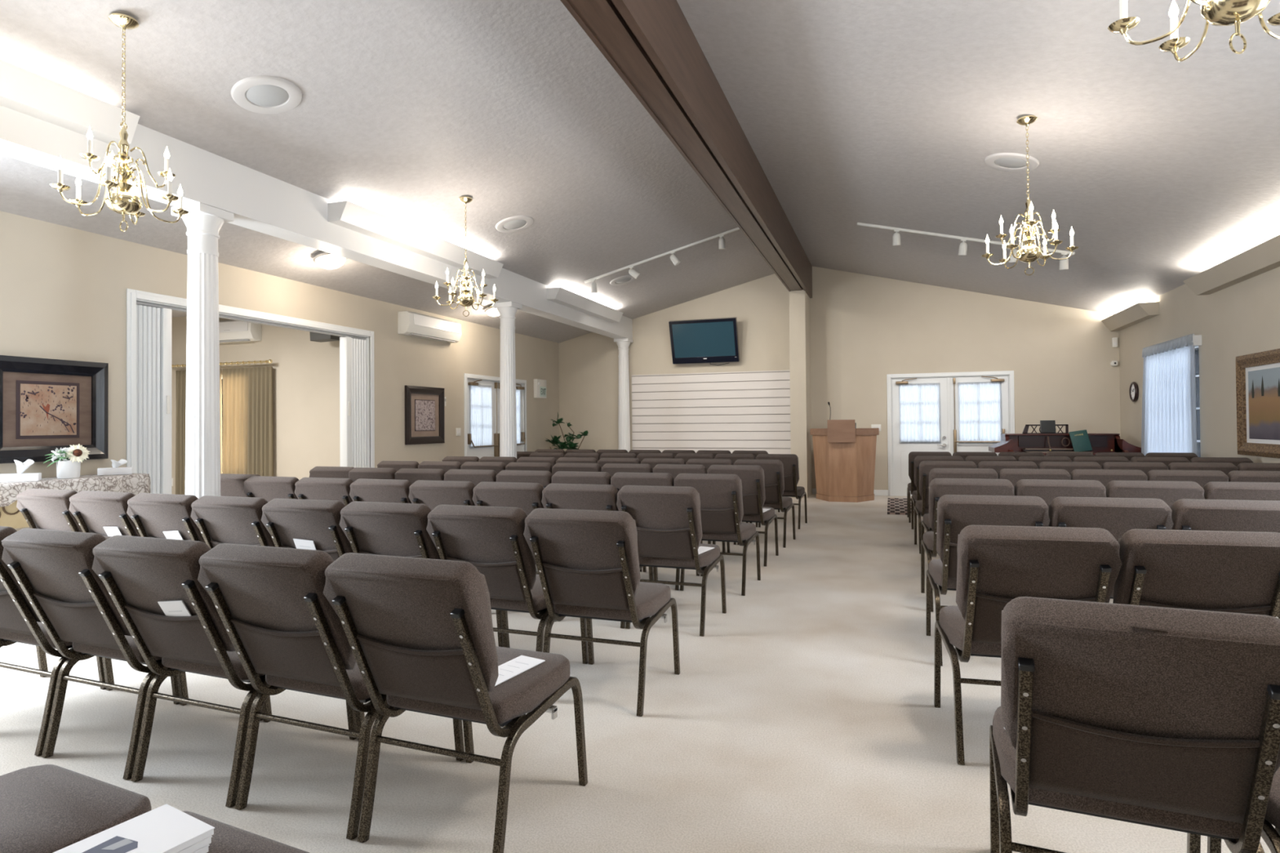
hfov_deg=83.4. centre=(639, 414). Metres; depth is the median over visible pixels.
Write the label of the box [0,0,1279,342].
ceiling
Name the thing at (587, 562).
chair
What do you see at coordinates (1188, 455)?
chair
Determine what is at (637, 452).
chair
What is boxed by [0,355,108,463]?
framed bird print
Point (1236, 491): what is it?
chair
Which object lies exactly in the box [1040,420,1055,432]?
folder
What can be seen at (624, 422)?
fluted column
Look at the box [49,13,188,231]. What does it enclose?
chandelier
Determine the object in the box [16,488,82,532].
chair
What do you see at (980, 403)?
door curtain
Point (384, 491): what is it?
chair
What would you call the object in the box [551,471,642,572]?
chair
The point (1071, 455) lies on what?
chair
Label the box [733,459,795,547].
chair
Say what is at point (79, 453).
flower arrangement
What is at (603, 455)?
chair
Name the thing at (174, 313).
ceiling
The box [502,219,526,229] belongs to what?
grille
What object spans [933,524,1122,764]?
chair
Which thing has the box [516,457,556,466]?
chair
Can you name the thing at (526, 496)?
chair
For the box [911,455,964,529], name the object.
chair
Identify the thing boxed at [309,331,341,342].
wall speaker
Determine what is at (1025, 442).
piano
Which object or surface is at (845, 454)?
podium
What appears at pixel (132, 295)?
trim
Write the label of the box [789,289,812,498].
column
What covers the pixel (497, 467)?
chair
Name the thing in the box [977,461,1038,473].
chair
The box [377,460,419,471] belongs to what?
chair
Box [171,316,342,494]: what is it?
wall
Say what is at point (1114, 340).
sensor
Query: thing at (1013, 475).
chair
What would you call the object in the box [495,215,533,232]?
ceiling speaker
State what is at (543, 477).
chair
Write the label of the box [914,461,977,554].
chair
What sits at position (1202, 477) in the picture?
chair
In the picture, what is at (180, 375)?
drape
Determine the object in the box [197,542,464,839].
chair
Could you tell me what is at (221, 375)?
window
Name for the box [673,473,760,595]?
chair
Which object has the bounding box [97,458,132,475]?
tissue box
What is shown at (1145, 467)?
chair
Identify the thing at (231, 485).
chair
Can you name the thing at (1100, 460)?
chair
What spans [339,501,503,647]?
chair
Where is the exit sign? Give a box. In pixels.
[533,378,546,398]
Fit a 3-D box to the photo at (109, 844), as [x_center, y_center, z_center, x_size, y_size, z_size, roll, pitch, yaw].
[-0.960,0.779,1.269,0.075,0.001,0.115,-1,-1,30]
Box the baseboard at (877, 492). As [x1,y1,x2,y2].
[812,488,888,495]
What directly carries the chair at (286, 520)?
on the floor
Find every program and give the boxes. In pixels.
[103,527,122,536]
[157,600,191,616]
[163,530,183,540]
[293,538,316,550]
[494,655,545,686]
[697,546,714,554]
[762,508,770,512]
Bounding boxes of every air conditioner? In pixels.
[218,320,262,343]
[397,311,462,342]
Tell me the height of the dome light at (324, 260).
0.194 m
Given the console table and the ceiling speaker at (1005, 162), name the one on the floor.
the console table
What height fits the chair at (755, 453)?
0.900 m
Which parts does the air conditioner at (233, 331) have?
panel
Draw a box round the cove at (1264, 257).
[1182,234,1279,295]
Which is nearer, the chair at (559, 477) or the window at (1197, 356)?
the chair at (559, 477)
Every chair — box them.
[0,526,180,755]
[0,528,263,779]
[0,764,151,852]
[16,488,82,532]
[35,645,106,689]
[68,490,141,538]
[92,535,356,807]
[126,493,205,543]
[182,811,309,852]
[190,495,275,549]
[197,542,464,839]
[220,473,260,497]
[243,475,298,502]
[261,498,353,560]
[294,477,353,506]
[309,466,354,478]
[323,552,587,852]
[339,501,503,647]
[348,467,396,481]
[349,478,412,503]
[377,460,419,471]
[394,468,445,484]
[408,480,475,510]
[417,461,462,472]
[426,504,588,664]
[442,456,479,464]
[444,469,497,485]
[460,462,506,473]
[471,481,544,574]
[478,456,517,465]
[495,470,552,488]
[505,462,552,473]
[516,451,537,459]
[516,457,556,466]
[523,508,679,716]
[528,452,564,460]
[535,448,564,453]
[541,483,653,628]
[551,462,601,475]
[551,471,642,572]
[555,457,597,463]
[564,448,595,455]
[564,453,599,461]
[595,449,627,455]
[597,457,640,466]
[600,453,636,458]
[600,463,653,476]
[610,472,699,590]
[616,484,726,636]
[627,449,662,456]
[636,453,675,462]
[640,457,686,468]
[653,464,725,552]
[662,449,695,456]
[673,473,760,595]
[675,453,714,462]
[685,458,748,545]
[696,450,731,457]
[706,464,778,566]
[714,453,758,527]
[731,450,779,512]
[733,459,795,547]
[755,453,807,528]
[906,451,951,523]
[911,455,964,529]
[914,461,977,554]
[920,468,998,555]
[920,478,1014,612]
[925,494,1049,666]
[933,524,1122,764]
[952,452,997,461]
[964,456,1017,466]
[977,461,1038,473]
[989,596,1279,852]
[997,452,1044,460]
[997,468,1071,487]
[1013,479,1106,506]
[1017,456,1071,466]
[1037,462,1102,474]
[1044,452,1093,460]
[1048,497,1173,599]
[1070,469,1147,487]
[1071,456,1129,466]
[1093,452,1145,460]
[1101,462,1168,474]
[1105,480,1204,506]
[1112,528,1279,619]
[1128,457,1190,466]
[1145,452,1198,461]
[1146,470,1228,487]
[1167,462,1238,475]
[1169,498,1279,533]
[1189,457,1253,466]
[1202,481,1279,501]
[1207,766,1279,852]
[1226,471,1279,482]
[1236,462,1279,471]
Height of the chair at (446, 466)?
0.900 m
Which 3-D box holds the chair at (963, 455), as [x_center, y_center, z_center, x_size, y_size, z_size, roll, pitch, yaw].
[4.152,0.905,8.975,0.500,0.900,0.737,-1,-1,18]
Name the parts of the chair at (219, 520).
post, post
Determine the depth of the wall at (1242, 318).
7.94 m
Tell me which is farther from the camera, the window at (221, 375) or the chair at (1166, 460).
the window at (221, 375)
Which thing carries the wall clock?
attached to the wall at (1242, 318)
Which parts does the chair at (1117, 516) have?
backrest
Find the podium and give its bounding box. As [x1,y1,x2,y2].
[809,419,879,502]
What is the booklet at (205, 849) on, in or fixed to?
on the chair at (226, 838)
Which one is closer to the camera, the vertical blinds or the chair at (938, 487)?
the chair at (938, 487)
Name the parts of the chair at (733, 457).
backrest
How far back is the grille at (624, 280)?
11.11 m
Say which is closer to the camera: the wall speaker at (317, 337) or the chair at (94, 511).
the chair at (94, 511)
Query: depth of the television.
13.13 m
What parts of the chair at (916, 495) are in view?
leg, seat, post, backrest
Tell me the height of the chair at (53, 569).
0.900 m
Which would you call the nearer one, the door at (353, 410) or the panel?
the door at (353, 410)
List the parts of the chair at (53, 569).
post, leg, backrest, seat, post, leg, leg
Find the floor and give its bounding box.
[0,493,1275,852]
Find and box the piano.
[988,424,1141,455]
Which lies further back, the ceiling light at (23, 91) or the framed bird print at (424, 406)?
the framed bird print at (424, 406)
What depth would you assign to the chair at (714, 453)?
9.87 m
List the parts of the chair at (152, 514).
post, post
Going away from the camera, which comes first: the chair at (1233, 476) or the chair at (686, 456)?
the chair at (1233, 476)
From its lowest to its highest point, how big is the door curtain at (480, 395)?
1.030 m
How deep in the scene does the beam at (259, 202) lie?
5.68 m
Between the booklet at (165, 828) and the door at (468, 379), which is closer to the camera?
the booklet at (165, 828)
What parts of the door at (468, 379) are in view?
vertical rod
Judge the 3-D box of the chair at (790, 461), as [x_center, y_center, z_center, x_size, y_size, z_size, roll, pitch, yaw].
[1.744,0.923,8.832,0.500,0.900,0.737,-1,-1,22]
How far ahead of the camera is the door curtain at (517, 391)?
12.86 m
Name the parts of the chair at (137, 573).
post, leg, backrest, seat, post, leg, leg, leg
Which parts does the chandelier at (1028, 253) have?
bulb, bulb, arm, bulb, arm, arm, arm, chain, arm, bulb, arm, arm, arm, bulb, arm, bulb, bulb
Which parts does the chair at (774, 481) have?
backrest, seat, post, leg, leg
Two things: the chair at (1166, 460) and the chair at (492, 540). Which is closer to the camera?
the chair at (492, 540)
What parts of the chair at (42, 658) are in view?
leg, leg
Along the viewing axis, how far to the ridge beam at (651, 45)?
5.36 m
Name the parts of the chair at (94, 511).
post, post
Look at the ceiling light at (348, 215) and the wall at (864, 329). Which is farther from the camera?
the wall at (864, 329)
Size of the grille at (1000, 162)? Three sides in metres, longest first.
0.262 x 0.262 x 0.011 m
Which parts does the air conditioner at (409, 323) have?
panel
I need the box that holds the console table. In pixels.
[0,500,29,528]
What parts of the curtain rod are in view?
rod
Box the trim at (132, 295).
[126,288,374,473]
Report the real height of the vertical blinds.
1.811 m
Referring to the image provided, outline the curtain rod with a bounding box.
[171,359,272,368]
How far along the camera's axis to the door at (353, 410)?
8.92 m
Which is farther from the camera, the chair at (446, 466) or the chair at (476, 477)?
the chair at (446, 466)
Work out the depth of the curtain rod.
10.36 m
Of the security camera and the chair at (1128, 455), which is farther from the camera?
the security camera
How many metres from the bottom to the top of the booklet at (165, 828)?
0.013 m
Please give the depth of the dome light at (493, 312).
10.77 m
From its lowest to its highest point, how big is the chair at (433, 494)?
0.900 m
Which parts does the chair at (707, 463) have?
backrest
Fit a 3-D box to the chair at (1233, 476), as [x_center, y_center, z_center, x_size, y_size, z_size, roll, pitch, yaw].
[4.574,0.855,5.394,0.500,0.900,0.737,-1,-1,17]
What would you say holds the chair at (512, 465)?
on the floor
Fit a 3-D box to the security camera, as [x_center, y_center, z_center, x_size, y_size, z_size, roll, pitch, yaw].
[7.412,-0.801,11.215,0.090,0.089,0.080,-1,-1,19]
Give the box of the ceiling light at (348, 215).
[328,200,503,278]
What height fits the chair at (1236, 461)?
0.900 m
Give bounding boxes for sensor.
[1111,337,1117,346]
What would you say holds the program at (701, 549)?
on the chair at (668, 519)
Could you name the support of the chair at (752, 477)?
on the floor
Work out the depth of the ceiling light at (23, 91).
4.20 m
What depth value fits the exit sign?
13.48 m
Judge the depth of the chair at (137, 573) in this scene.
2.45 m
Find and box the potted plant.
[545,413,588,449]
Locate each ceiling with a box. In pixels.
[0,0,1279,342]
[171,310,186,317]
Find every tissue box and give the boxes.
[0,459,41,482]
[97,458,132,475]
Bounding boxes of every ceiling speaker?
[231,75,302,114]
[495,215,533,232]
[609,275,635,285]
[984,152,1039,172]
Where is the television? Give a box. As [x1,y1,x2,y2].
[668,316,739,365]
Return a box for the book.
[1068,429,1092,451]
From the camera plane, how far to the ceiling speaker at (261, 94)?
4.79 m
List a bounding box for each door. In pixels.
[136,301,271,493]
[268,322,366,467]
[463,373,527,458]
[886,370,1014,496]
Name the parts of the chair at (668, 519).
leg, post, leg, backrest, seat, post, leg, seat rail, leg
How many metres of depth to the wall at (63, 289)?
6.71 m
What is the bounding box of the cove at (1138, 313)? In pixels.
[1101,302,1159,331]
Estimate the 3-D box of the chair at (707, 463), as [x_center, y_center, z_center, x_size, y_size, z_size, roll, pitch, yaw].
[0.843,0.916,7.777,0.500,0.900,0.737,-1,-1,22]
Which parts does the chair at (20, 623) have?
post, backrest, seat, post, leg, leg, leg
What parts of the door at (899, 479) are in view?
vertical rod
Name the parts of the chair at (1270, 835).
leg, leg, seat, post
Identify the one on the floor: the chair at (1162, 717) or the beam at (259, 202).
the chair at (1162, 717)
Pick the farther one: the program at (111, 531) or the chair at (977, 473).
the chair at (977, 473)
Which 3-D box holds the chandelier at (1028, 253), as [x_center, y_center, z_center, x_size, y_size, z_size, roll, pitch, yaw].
[2.857,-1.602,5.283,0.619,1.154,0.604,-1,-1,33]
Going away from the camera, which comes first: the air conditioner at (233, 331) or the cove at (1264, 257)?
the cove at (1264, 257)
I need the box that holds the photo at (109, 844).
[82,835,137,852]
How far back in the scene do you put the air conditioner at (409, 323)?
10.08 m
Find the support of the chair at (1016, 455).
on the floor
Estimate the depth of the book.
10.45 m
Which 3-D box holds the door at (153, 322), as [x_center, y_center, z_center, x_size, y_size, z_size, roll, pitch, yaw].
[-4.260,0.189,7.065,0.123,2.385,1.497,-1,-1,19]
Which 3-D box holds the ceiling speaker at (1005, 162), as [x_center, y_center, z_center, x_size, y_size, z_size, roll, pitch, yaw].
[3.191,-2.165,6.167,0.417,0.116,0.429,-1,-1,23]
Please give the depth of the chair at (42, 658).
3.66 m
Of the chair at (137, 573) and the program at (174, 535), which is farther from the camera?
the program at (174, 535)
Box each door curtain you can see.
[468,384,492,448]
[515,388,520,445]
[897,382,941,443]
[956,382,1002,443]
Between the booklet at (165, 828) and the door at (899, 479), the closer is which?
the booklet at (165, 828)
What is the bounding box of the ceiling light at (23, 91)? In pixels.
[0,59,139,146]
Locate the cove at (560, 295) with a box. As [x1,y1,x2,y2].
[546,287,622,322]
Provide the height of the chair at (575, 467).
0.900 m
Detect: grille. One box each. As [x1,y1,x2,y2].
[245,84,288,106]
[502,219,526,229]
[615,277,631,283]
[995,157,1027,168]
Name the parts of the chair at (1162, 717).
leg, seat rail, leg, post, seat, backrest, leg, post, leg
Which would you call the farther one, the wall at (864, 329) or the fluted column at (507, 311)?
the wall at (864, 329)
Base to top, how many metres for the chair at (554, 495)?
0.900 m
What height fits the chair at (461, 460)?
0.900 m
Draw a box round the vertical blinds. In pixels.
[1141,333,1201,455]
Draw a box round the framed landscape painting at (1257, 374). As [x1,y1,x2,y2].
[1235,348,1279,458]
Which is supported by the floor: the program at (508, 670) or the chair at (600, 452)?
the chair at (600, 452)
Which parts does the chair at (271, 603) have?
post, leg, backrest, seat, post, leg, leg, leg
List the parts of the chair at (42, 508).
post, post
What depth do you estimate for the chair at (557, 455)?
9.56 m
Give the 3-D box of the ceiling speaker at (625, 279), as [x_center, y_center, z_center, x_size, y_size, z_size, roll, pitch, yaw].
[-0.258,-2.080,11.114,0.417,0.117,0.429,-1,-1,16]
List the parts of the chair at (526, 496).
backrest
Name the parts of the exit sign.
legend panel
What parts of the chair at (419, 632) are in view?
post, leg, backrest, leg, seat, post, leg, seat rail, leg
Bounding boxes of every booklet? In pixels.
[53,804,214,852]
[177,835,212,852]
[191,844,209,852]
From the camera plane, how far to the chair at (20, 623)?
2.83 m
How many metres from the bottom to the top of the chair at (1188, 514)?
0.900 m
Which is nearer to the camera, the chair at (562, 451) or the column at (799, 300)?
the chair at (562, 451)
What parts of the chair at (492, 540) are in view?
post, backrest, leg, seat, post, leg, leg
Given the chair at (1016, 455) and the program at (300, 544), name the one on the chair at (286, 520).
the program at (300, 544)
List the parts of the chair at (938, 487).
leg, seat rail, seat, leg, post, backrest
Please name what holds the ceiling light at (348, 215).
attached to the beam at (259, 202)
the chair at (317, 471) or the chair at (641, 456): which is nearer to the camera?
the chair at (317, 471)
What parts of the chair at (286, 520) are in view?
post, post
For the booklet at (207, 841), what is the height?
0.013 m
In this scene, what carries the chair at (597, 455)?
on the floor
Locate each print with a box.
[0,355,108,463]
[404,385,444,444]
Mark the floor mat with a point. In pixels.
(895, 505)
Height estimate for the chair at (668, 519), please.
0.900 m
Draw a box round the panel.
[631,369,791,453]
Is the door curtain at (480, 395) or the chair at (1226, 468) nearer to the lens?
the chair at (1226, 468)
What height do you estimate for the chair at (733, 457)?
0.900 m
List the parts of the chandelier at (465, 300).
arm, arm, arm, arm, chain, arm, arm, arm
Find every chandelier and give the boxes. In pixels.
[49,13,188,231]
[432,196,498,316]
[981,115,1078,275]
[1107,0,1279,61]
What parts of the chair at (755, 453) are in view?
backrest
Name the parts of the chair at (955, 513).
leg, seat rail, leg, seat, post, backrest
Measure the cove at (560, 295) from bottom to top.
0.165 m
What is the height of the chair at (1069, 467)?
0.900 m
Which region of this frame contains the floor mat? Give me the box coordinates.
[887,497,920,515]
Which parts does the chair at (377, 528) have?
post, backrest, post, leg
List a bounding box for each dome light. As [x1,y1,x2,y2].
[313,250,346,269]
[484,304,499,316]
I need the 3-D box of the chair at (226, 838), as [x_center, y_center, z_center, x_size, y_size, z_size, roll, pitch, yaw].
[-0.910,0.845,1.157,0.512,0.900,0.737,-1,-1,25]
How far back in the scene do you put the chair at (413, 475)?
6.17 m
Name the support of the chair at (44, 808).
on the floor
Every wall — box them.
[0,210,559,531]
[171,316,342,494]
[558,266,1120,489]
[1119,266,1279,462]
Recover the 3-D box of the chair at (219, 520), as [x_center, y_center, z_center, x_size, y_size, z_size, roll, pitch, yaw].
[-2.072,0.893,4.117,0.512,0.900,0.737,-1,-1,21]
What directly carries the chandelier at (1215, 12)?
hanging from the ceiling at (406, 109)
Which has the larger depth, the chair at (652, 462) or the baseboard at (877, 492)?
the baseboard at (877, 492)
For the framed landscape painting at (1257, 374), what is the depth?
6.95 m
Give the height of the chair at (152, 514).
0.900 m
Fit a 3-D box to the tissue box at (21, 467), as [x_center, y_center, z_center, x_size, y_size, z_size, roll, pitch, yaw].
[-4.536,0.407,5.250,0.230,0.159,0.120,0,-1,-31]
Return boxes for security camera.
[1110,360,1118,366]
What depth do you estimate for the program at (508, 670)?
2.38 m
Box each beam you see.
[0,105,632,339]
[560,0,812,297]
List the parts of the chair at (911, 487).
leg, leg, post, seat, backrest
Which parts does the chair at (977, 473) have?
leg, seat, backrest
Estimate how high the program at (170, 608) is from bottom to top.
0.198 m
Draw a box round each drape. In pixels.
[175,368,222,494]
[222,366,273,476]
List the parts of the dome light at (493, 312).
lamp shade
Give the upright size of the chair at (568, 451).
0.900 m
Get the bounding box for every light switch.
[455,427,461,435]
[871,424,880,431]
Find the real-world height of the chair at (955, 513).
0.900 m
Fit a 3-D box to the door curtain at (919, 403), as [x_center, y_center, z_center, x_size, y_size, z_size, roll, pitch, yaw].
[4.748,-0.021,12.195,0.670,1.020,0.022,-1,-1,19]
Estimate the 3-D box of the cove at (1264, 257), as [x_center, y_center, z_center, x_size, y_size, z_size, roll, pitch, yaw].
[5.534,-1.448,6.013,0.245,0.170,4.380,-1,-1,19]
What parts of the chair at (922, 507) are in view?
leg, leg, seat, post, backrest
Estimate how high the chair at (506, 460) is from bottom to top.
0.900 m
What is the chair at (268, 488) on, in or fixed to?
on the floor
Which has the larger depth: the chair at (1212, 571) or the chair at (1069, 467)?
the chair at (1069, 467)
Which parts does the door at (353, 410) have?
lead post, handle, pleated panel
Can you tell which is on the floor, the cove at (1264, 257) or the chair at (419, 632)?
the chair at (419, 632)
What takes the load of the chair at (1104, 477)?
on the floor
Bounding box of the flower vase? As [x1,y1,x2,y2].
[56,460,80,478]
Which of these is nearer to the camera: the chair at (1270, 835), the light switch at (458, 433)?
the chair at (1270, 835)
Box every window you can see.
[221,375,222,469]
[1194,345,1200,457]
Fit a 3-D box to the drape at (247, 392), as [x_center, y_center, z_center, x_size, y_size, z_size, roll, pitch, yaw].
[-5.687,0.358,10.384,0.960,2.085,0.068,-1,-1,19]
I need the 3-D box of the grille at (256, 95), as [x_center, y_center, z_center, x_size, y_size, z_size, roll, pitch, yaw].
[-2.495,-2.135,4.809,0.262,0.011,0.262,-15,-6,19]
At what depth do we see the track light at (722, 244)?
10.27 m
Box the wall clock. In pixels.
[1128,382,1138,401]
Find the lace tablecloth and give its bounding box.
[0,473,151,506]
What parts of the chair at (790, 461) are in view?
backrest, seat, post, leg, leg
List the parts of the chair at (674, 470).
backrest, leg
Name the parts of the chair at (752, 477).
leg, backrest, seat, post, leg, leg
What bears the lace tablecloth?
on the console table
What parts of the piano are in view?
arm, stop panel, arm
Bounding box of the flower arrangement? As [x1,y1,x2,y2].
[42,444,89,467]
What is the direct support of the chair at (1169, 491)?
on the floor
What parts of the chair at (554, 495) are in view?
backrest, leg, leg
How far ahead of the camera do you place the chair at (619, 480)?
5.45 m
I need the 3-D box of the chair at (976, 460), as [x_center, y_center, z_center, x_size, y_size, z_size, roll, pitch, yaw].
[3.822,0.894,7.918,0.500,0.900,0.737,-1,-1,18]
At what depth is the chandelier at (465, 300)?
6.99 m
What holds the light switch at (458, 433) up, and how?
attached to the wall at (63, 289)
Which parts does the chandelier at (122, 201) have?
bulb, bulb, arm, bulb, arm, arm, bulb, bulb, arm, arm, chain, arm, bulb, arm, arm, arm, bulb, bulb, bulb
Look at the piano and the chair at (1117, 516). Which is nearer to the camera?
the chair at (1117, 516)
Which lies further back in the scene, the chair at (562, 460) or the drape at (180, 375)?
the drape at (180, 375)
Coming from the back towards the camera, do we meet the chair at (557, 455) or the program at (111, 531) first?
the chair at (557, 455)
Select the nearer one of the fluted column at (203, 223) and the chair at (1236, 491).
the chair at (1236, 491)
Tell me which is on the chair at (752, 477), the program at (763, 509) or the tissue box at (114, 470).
the program at (763, 509)
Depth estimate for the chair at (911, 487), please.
8.94 m
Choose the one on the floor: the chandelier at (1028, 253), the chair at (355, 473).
the chair at (355, 473)
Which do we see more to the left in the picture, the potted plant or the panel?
the potted plant
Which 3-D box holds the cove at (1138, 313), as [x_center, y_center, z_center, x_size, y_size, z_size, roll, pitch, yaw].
[7.074,-1.404,10.411,0.245,0.170,1.780,-1,-1,19]
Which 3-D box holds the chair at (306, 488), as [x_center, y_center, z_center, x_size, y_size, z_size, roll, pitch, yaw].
[-2.161,0.911,5.471,0.512,0.900,0.737,-1,-1,21]
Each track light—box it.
[583,226,739,293]
[857,222,1075,269]
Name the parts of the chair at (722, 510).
leg, backrest, seat, post, leg, seat rail, leg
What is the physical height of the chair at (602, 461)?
0.900 m
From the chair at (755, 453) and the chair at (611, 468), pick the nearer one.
the chair at (611, 468)
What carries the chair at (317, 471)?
on the floor
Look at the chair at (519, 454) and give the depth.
10.00 m
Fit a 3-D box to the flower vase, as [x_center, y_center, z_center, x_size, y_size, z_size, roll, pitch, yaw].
[-4.427,0.423,5.561,0.152,0.135,0.152,-1,-1,19]
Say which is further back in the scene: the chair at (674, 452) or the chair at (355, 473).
the chair at (674, 452)
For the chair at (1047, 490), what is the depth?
4.47 m
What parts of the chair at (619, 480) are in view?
backrest, leg, leg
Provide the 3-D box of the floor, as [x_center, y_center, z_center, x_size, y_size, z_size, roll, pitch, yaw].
[0.265,1.394,5.120,9.949,0.120,16.546,-1,-1,19]
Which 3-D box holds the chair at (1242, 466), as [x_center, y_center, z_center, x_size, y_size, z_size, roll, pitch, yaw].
[5.412,0.860,6.330,0.500,0.900,0.737,-1,-1,16]
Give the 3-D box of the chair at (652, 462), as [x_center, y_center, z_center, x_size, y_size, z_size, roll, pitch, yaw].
[0.364,0.923,7.971,0.500,0.900,0.737,-1,-1,22]
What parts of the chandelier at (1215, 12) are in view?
arm, bulb, arm, arm, arm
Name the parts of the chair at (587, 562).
post, leg, backrest, leg, seat, post, leg, seat rail, leg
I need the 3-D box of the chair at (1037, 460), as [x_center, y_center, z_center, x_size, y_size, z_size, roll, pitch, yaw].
[4.309,0.888,7.762,0.500,0.900,0.737,-1,-1,18]
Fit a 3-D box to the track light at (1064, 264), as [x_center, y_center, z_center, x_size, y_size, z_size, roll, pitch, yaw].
[3.942,-2.086,8.823,2.436,0.790,0.127,-1,-1,19]
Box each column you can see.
[171,202,234,498]
[492,301,522,457]
[613,337,632,452]
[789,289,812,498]
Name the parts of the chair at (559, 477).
backrest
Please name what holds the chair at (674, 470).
on the floor
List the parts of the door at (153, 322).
pleated panel, lead post, handle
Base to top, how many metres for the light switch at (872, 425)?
0.120 m
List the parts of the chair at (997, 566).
leg, seat rail, leg, post, seat, backrest, post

